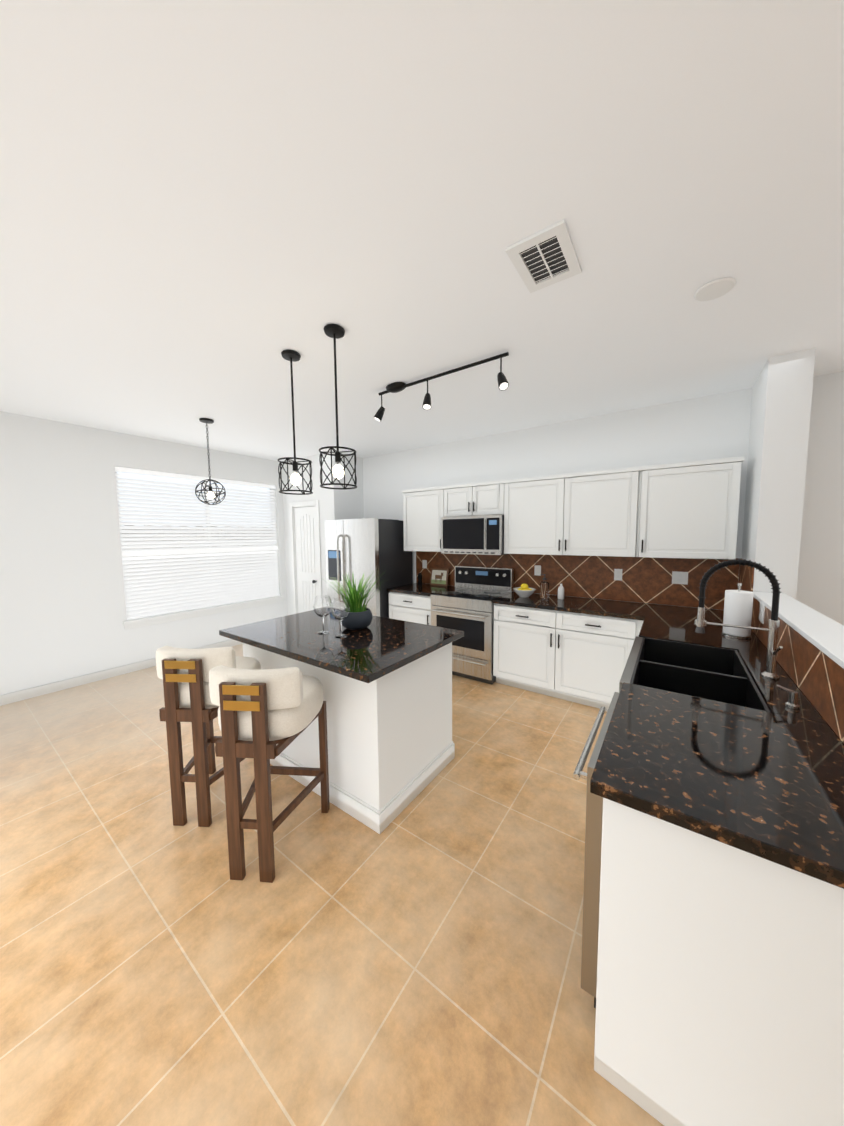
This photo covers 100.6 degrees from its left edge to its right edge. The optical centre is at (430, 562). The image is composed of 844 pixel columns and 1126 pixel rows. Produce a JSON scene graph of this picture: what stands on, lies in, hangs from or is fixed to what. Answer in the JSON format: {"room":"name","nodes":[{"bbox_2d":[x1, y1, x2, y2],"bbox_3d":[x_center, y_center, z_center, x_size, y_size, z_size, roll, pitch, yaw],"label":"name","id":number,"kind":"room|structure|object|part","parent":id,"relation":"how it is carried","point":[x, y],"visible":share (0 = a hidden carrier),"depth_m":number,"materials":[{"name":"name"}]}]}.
{"room":"kitchen","nodes":[
{"label":"kitchen","id":0,"kind":"room"},
{"bbox_2d":[0,411,287,694],"bbox_3d":[-4.198,-0.025,3.266,0.150,2.780,7.300,3,6,34],"label":"wall","id":1,"kind":"structure","parent":0,"point":[63,615],"depth_m":3.74,"materials":[{"name":"white paint"}]},
{"bbox_2d":[0,639,242,705],"bbox_3d":[-4.282,1.334,3.088,0.017,0.100,6.721,3,6,34],"label":"baseboard","id":2,"kind":"structure","parent":1,"relation":"attached to","point":[16,696],"depth_m":3.80,"materials":[{"name":"white"}]},
{"bbox_2d":[115,472,283,629],"bbox_3d":[-3.054,-0.235,4.870,0.185,1.883,2.040,3,6,34],"label":"window","id":3,"kind":"structure","parent":1,"relation":"in","point":[136,623],"depth_m":4.65,"materials":[{"name":"white"}]},
{"bbox_2d":[115,467,279,619],"bbox_3d":[-3.053,-0.284,4.871,0.064,1.772,1.958,3,6,34],"label":"window blinds","id":4,"kind":"object","parent":3,"relation":"attached to","point":[150,597],"visible":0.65,"depth_m":4.67,"materials":[{"name":"white plastic"}]},
{"bbox_2d":[281,451,363,614],"bbox_3d":[-1.721,-0.235,5.630,1.240,2.780,0.580,3,6,34],"label":"wall","id":5,"kind":"structure","parent":0,"point":[336,504],"depth_m":5.24,"materials":[{"name":"white paint"}]},
{"bbox_2d":[289,500,321,613],"bbox_3d":[-1.909,0.109,5.496,0.720,2.119,0.138,3,6,34],"label":"door frame","id":6,"kind":"structure","parent":5,"relation":"attached to","point":[292,505],"depth_m":5.54,"materials":[{"name":"white wood"}]},
{"bbox_2d":[294,506,318,612],"bbox_3d":[-1.941,0.151,5.452,0.558,2.026,0.111,3,6,34],"label":"pantry door","id":7,"kind":"structure","parent":5,"relation":"in","point":[306,555],"depth_m":5.45,"materials":[{"name":"white wood"}]},
{"bbox_2d":[0,644,663,1125],"bbox_3d":[-0.131,1.607,0.597,10.000,0.100,7.600,3,6,34],"label":"floor","id":8,"kind":"structure","parent":0,"point":[416,960],"depth_m":1.40,"materials":[{"name":"tile"}]},
{"bbox_2d":[156,646,260,826],"bbox_3d":[-1.315,0.950,2.139,0.460,0.976,0.501,0,5,4],"label":"stool","id":9,"kind":"object","parent":8,"relation":"on","point":[183,673],"visible":0.67,"depth_m":1.91,"materials":[{"name":"wood"}]},
{"bbox_2d":[209,665,329,882],"bbox_3d":[-0.819,0.971,1.828,0.460,0.976,0.501,0,5,5],"label":"stool","id":10,"kind":"object","parent":8,"relation":"on","point":[262,713],"visible":1,"depth_m":1.61,"materials":[{"name":"fabric"}]},
{"bbox_2d":[242,642,454,833],"bbox_3d":[-0.619,0.961,2.548,1.370,0.880,0.784,3,6,34],"label":"kitchen island","id":11,"kind":"object","parent":8,"relation":"on","point":[387,689],"depth_m":2.04,"materials":[{"name":"white paint"}]},
{"bbox_2d":[219,610,463,685],"bbox_3d":[-0.651,0.502,2.506,1.500,0.038,0.950,3,6,34],"label":"island countertop","id":12,"kind":"structure","parent":11,"relation":"on","point":[375,651],"depth_m":2.25,"materials":[{"name":"black stone"}]},
{"bbox_2d":[313,595,331,633],"bbox_3d":[-0.752,0.359,2.442,0.126,0.255,0.126,3,6,34],"label":"wine glass","id":13,"kind":"object","parent":12,"relation":"on","point":[322,606],"visible":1,"depth_m":2.40,"materials":[{"name":"clear glass"}]},
{"bbox_2d":[331,597,349,637],"bbox_3d":[-0.607,0.365,2.354,0.126,0.255,0.126,3,6,34],"label":"wine glass","id":14,"kind":"object","parent":12,"relation":"on","point":[340,608],"visible":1,"depth_m":2.31,"materials":[{"name":"clear glass"}]},
{"bbox_2d":[325,573,383,629],"bbox_3d":[-0.552,0.267,2.570,0.512,0.415,0.458,3,6,34],"label":"plant","id":15,"kind":"object","parent":12,"relation":"on","point":[359,617],"visible":1,"depth_m":2.51,"materials":[{"name":"green plant"}]},
{"bbox_2d":[325,518,412,617],"bbox_3d":[-0.873,0.307,4.888,0.930,1.803,0.833,3,6,34],"label":"fridge","id":16,"kind":"object","parent":8,"relation":"on","point":[359,548],"visible":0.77,"depth_m":4.54,"materials":[{"name":"grey metal"}]},
{"bbox_3d":[-1.069,0.305,4.603,0.930,1.750,0.143,3,6,34],"label":"door","id":17,"kind":"part","parent":16,"relation":"part of","materials":[{"name":"silver metal"}]},
{"bbox_2d":[388,591,430,623],"bbox_3d":[-0.089,0.793,4.560,0.662,0.880,0.632,3,6,34],"label":"base cabinet","id":18,"kind":"object","parent":8,"relation":"on","point":[404,606],"depth_m":4.27,"materials":[{"name":"white wood"}]},
{"bbox_2d":[387,583,453,594],"bbox_3d":[-0.103,0.334,4.523,0.682,0.038,0.637,3,6,34],"label":"countertop","id":19,"kind":"structure","parent":18,"relation":"on","point":[426,589],"depth_m":4.42,"materials":[{"name":"black stone"}]},
{"bbox_2d":[418,573,421,585],"bbox_3d":[-0.147,0.214,4.692,0.065,0.170,0.065,3,6,34],"label":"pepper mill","id":20,"kind":"object","parent":19,"relation":"on","point":[419,579],"visible":1,"depth_m":4.67,"materials":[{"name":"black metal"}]},
{"bbox_2d":[430,568,448,585],"bbox_3d":[0.110,0.187,4.667,0.280,0.229,0.054,3,6,34],"label":"picture frame","id":21,"kind":"object","parent":19,"relation":"on","point":[439,576],"visible":1,"depth_m":4.65,"materials":[{"name":"brown wood"}]},
{"bbox_2d":[431,566,513,684],"bbox_3d":[0.471,0.667,4.094,0.764,1.191,0.680,3,6,34],"label":"range","id":22,"kind":"object","parent":8,"relation":"on","point":[465,604],"visible":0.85,"depth_m":3.88,"materials":[{"name":"grey metal"}]},
{"bbox_2d":[615,807,822,970],"bbox_3d":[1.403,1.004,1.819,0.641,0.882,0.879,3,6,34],"label":"base cabinet","id":23,"kind":"object","parent":8,"relation":"on","point":[779,909],"depth_m":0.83,"materials":[{"name":"white"}]},
{"bbox_2d":[423,592,843,890],"bbox_3d":[0.986,0.500,2.378,2.001,0.038,2.947,3,6,34],"label":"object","id":24,"kind":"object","parent":23,"relation":"on","point":[767,786],"depth_m":1.17,"materials":[{"name":"black stone"}]},
{"bbox_2d":[513,584,535,597],"bbox_3d":[1.007,0.293,3.779,0.236,0.144,0.236,3,6,34],"label":"fruit bowl","id":25,"kind":"object","parent":24,"relation":"on","point":[524,591],"visible":1,"depth_m":3.73,"materials":[{"name":"white ceramic"}]},
{"bbox_2d":[540,574,548,598],"bbox_3d":[1.200,0.243,3.703,0.094,0.253,0.094,3,6,34],"label":"soap bottle","id":26,"kind":"object","parent":24,"relation":"on","point":[544,589],"visible":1,"depth_m":3.67,"materials":[{"name":"clear glass"}]},
{"bbox_2d":[558,584,563,599],"bbox_3d":[1.347,0.295,3.630,0.064,0.160,0.063,3,6,34],"label":"lotion bottle","id":27,"kind":"object","parent":24,"relation":"on","point":[560,592],"visible":1,"depth_m":3.61,"materials":[{"name":"white plastic"}]},
{"bbox_2d":[573,692,618,1007],"bbox_3d":[0.911,1.032,1.217,0.691,0.820,0.626,3,6,34],"label":"dishwasher","id":28,"kind":"object","parent":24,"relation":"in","point":[592,861],"visible":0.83,"depth_m":1.12,"materials":[{"name":"grey metal"}]},
{"bbox_2d":[619,636,769,711],"bbox_3d":[1.329,0.662,1.841,0.512,0.272,0.875,3,6,34],"label":"sink","id":29,"kind":"object","parent":24,"relation":"in","point":[722,675],"visible":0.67,"depth_m":1.88,"materials":[{"name":"black metal"}]},
{"bbox_2d":[721,583,752,638],"bbox_3d":[2.004,0.303,2.288,0.150,0.350,0.150,3,6,34],"label":"paper towel","id":30,"kind":"object","parent":24,"relation":"on","point":[738,605],"visible":1,"depth_m":2.24,"materials":[{"name":"white paper"}]},
{"bbox_2d":[695,559,782,678],"bbox_3d":[1.467,0.256,1.672,0.326,0.552,0.136,3,6,34],"label":"faucet","id":31,"kind":"object","parent":24,"relation":"on","point":[773,650],"visible":1,"depth_m":1.64,"materials":[{"name":"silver metal"}]},
{"bbox_2d":[775,684,799,708],"bbox_3d":[1.390,0.519,1.366,0.072,0.079,0.039,3,6,34],"label":"dispenser","id":32,"kind":"object","parent":24,"relation":"on","point":[792,701],"visible":1,"depth_m":1.35,"materials":[{"name":"silver metal"}]},
{"bbox_2d":[0,0,843,460],"bbox_3d":[-0.152,-1.263,0.364,10.000,0.100,7.600,3,6,34],"label":"ceiling","id":33,"kind":"structure","parent":0,"point":[212,208],"depth_m":1.27,"materials":[{"name":"white paint"}]},
{"bbox_2d":[195,418,225,504],"bbox_3d":[-2.278,-1.028,3.595,0.272,0.858,0.272,3,6,34],"label":"pendant light","id":34,"kind":"object","parent":33,"relation":"hanging from","point":[207,421],"depth_m":3.58,"materials":[{"name":"black metal"}]},
{"bbox_3d":[-2.276,-0.697,3.622,0.068,0.082,0.066,3,6,34],"label":"orb pendant bulb","id":35,"kind":"part","parent":34,"relation":"part of","materials":[{"name":"white glass"}]},
{"bbox_2d":[277,350,312,494],"bbox_3d":[-0.909,-0.916,2.318,0.216,0.894,0.216,3,6,34],"label":"cage pendant light","id":36,"kind":"object","parent":33,"relation":"hanging from","point":[291,356],"depth_m":2.31,"materials":[{"name":"black metal"}]},
{"bbox_3d":[-0.906,-0.560,2.347,0.068,0.085,0.066,3,6,34],"label":"pendant light bulb","id":37,"kind":"part","parent":36,"relation":"part of","materials":[{"name":"white glass"}]},
{"bbox_2d":[319,324,356,489],"bbox_3d":[-0.552,-0.896,2.049,0.216,0.894,0.216,3,6,34],"label":"cage pendant light","id":38,"kind":"object","parent":33,"relation":"hanging from","point":[334,331],"depth_m":2.04,"materials":[{"name":"black metal"}]},
{"bbox_3d":[-0.549,-0.541,2.078,0.068,0.085,0.066,3,6,34],"label":"pendant light bulb","id":39,"kind":"part","parent":38,"relation":"part of","materials":[{"name":"white glass"}]},
{"bbox_2d":[374,352,508,421],"bbox_3d":[0.026,-1.267,2.572,1.165,0.249,0.115,3,6,34],"label":"track light","id":40,"kind":"object","parent":33,"relation":"attached to","point":[397,387],"visible":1,"depth_m":2.57,"materials":[{"name":"black metal"}]},
{"bbox_2d":[505,219,581,292],"bbox_3d":[0.493,-1.303,1.512,0.235,0.013,0.310,3,6,34],"label":"ceiling vent","id":41,"kind":"object","parent":33,"relation":"in","point":[544,258],"visible":0.96,"depth_m":1.49,"materials":[{"name":"white metal"}]},
{"bbox_2d":[694,277,735,300],"bbox_3d":[1.377,-1.325,1.702,0.160,0.013,0.160,3,6,34],"label":"recessed light","id":42,"kind":"object","parent":33,"relation":"in","point":[715,289],"visible":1,"depth_m":1.69,"materials":[{"name":"white plastic"}]},
{"bbox_2d":[363,371,843,624],"bbox_3d":[1.970,-0.092,3.538,10.000,2.780,0.150,3,6,34],"label":"wall","id":43,"kind":"structure","parent":0,"point":[715,426],"depth_m":3.23,"materials":[{"name":"white paint"}]},
{"bbox_2d":[402,486,445,551],"bbox_3d":[-0.005,-0.551,4.552,0.629,0.790,0.354,3,6,34],"label":"upper cabinet","id":44,"kind":"object","parent":43,"relation":"attached to","point":[423,508],"depth_m":4.40,"materials":[{"name":"white wood"}]},
{"bbox_2d":[442,483,473,516],"bbox_3d":[0.411,-0.743,4.248,0.384,0.365,0.354,3,6,34],"label":"upper cabinet","id":45,"kind":"object","parent":43,"relation":"attached to","point":[459,498],"depth_m":4.09,"materials":[{"name":"white wood"}]},
{"bbox_2d":[474,480,505,515],"bbox_3d":[0.728,-0.727,4.031,0.384,0.365,0.354,3,6,34],"label":"upper cabinet","id":46,"kind":"object","parent":43,"relation":"attached to","point":[489,497],"depth_m":3.87,"materials":[{"name":"white wood"}]},
{"bbox_2d":[441,515,505,554],"bbox_3d":[0.543,-0.329,4.130,0.762,0.434,0.457,3,6,34],"label":"microwave","id":47,"kind":"object","parent":46,"relation":"attached to","point":[481,535],"visible":0.96,"depth_m":3.94,"materials":[{"name":"grey metal"}]},
{"bbox_2d":[504,474,565,554],"bbox_3d":[1.146,-0.495,3.762,0.624,0.790,0.354,3,6,34],"label":"upper cabinet","id":48,"kind":"object","parent":43,"relation":"attached to","point":[535,518],"depth_m":3.60,"materials":[{"name":"white wood"}]},
{"bbox_2d":[416,551,735,609],"bbox_3d":[1.217,0.119,3.977,3.459,0.456,0.011,3,6,34],"label":"tile backsplash","id":49,"kind":"structure","parent":43,"relation":"attached to","point":[644,579],"depth_m":3.56,"materials":[{"name":"brown tile"}]},
{"bbox_2d":[422,560,426,567],"bbox_3d":[-0.089,0.016,4.860,0.072,0.115,0.007,3,6,34],"label":"electrical outlet","id":50,"kind":"object","parent":49,"relation":"attached to","point":[424,563],"visible":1,"depth_m":4.86,"materials":[{"name":"white plastic"}]},
{"bbox_2d":[534,565,540,575],"bbox_3d":[1.208,0.084,3.970,0.072,0.115,0.007,3,6,34],"label":"electrical outlet","id":51,"kind":"object","parent":49,"relation":"attached to","point":[537,570],"visible":1,"depth_m":3.96,"materials":[{"name":"white plastic"}]},
{"bbox_2d":[614,569,621,580],"bbox_3d":[1.876,0.117,3.511,0.072,0.115,0.007,3,6,34],"label":"electrical outlet","id":52,"kind":"object","parent":49,"relation":"attached to","point":[617,574],"visible":1,"depth_m":3.51,"materials":[{"name":"white plastic"}]},
{"bbox_2d":[672,571,687,584],"bbox_3d":[2.292,0.137,3.226,0.120,0.115,0.007,3,6,34],"label":"electrical outlet","id":53,"kind":"object","parent":49,"relation":"attached to","point":[679,577],"visible":1,"depth_m":3.22,"materials":[{"name":"white plastic"}]},
{"bbox_2d":[562,466,641,556],"bbox_3d":[1.669,-0.470,3.403,0.645,0.790,0.354,3,6,34],"label":"upper cabinet","id":54,"kind":"object","parent":43,"relation":"attached to","point":[604,507],"depth_m":3.23,"materials":[{"name":"white wood"}]},
{"bbox_2d":[638,456,743,559],"bbox_3d":[2.198,-0.444,3.040,0.679,0.790,0.354,3,6,34],"label":"upper cabinet","id":55,"kind":"object","parent":43,"relation":"attached to","point":[688,510],"depth_m":2.87,"materials":[{"name":"white wood"}]},
{"bbox_2d":[741,348,815,598],"bbox_3d":[2.565,-0.026,2.675,0.220,2.780,0.600,3,6,34],"label":"wall","id":56,"kind":"structure","parent":0,"point":[782,388],"depth_m":2.39,"materials":[{"name":"white paint"}]},
{"bbox_2d":[736,558,843,742],"bbox_3d":[1.814,0.291,1.809,0.011,0.456,2.880,3,6,34],"label":"tile backsplash","id":57,"kind":"structure","parent":56,"relation":"attached to","point":[815,674],"depth_m":1.44,"materials":[{"name":"brown tile"}]},
{"bbox_2d":[759,602,764,623],"bbox_3d":[2.056,0.309,2.179,0.007,0.115,0.120,3,6,34],"label":"electrical outlet","id":58,"kind":"object","parent":57,"relation":"attached to","point":[761,612],"visible":1,"depth_m":2.16,"materials":[{"name":"white plastic"}]},
{"bbox_3d":[1.742,0.885,1.602,0.150,1.150,2.224,3,6,34],"label":"wall","id":59,"kind":"structure","parent":0,"visible":0},
{"bbox_2d":[751,591,843,668],"bbox_3d":[1.710,0.301,1.514,0.179,0.024,2.318,3,6,34],"label":"trim","id":60,"kind":"structure","parent":59,"relation":"on","point":[824,634],"depth_m":1.60,"materials":[{"name":"white paint"}]}
]}

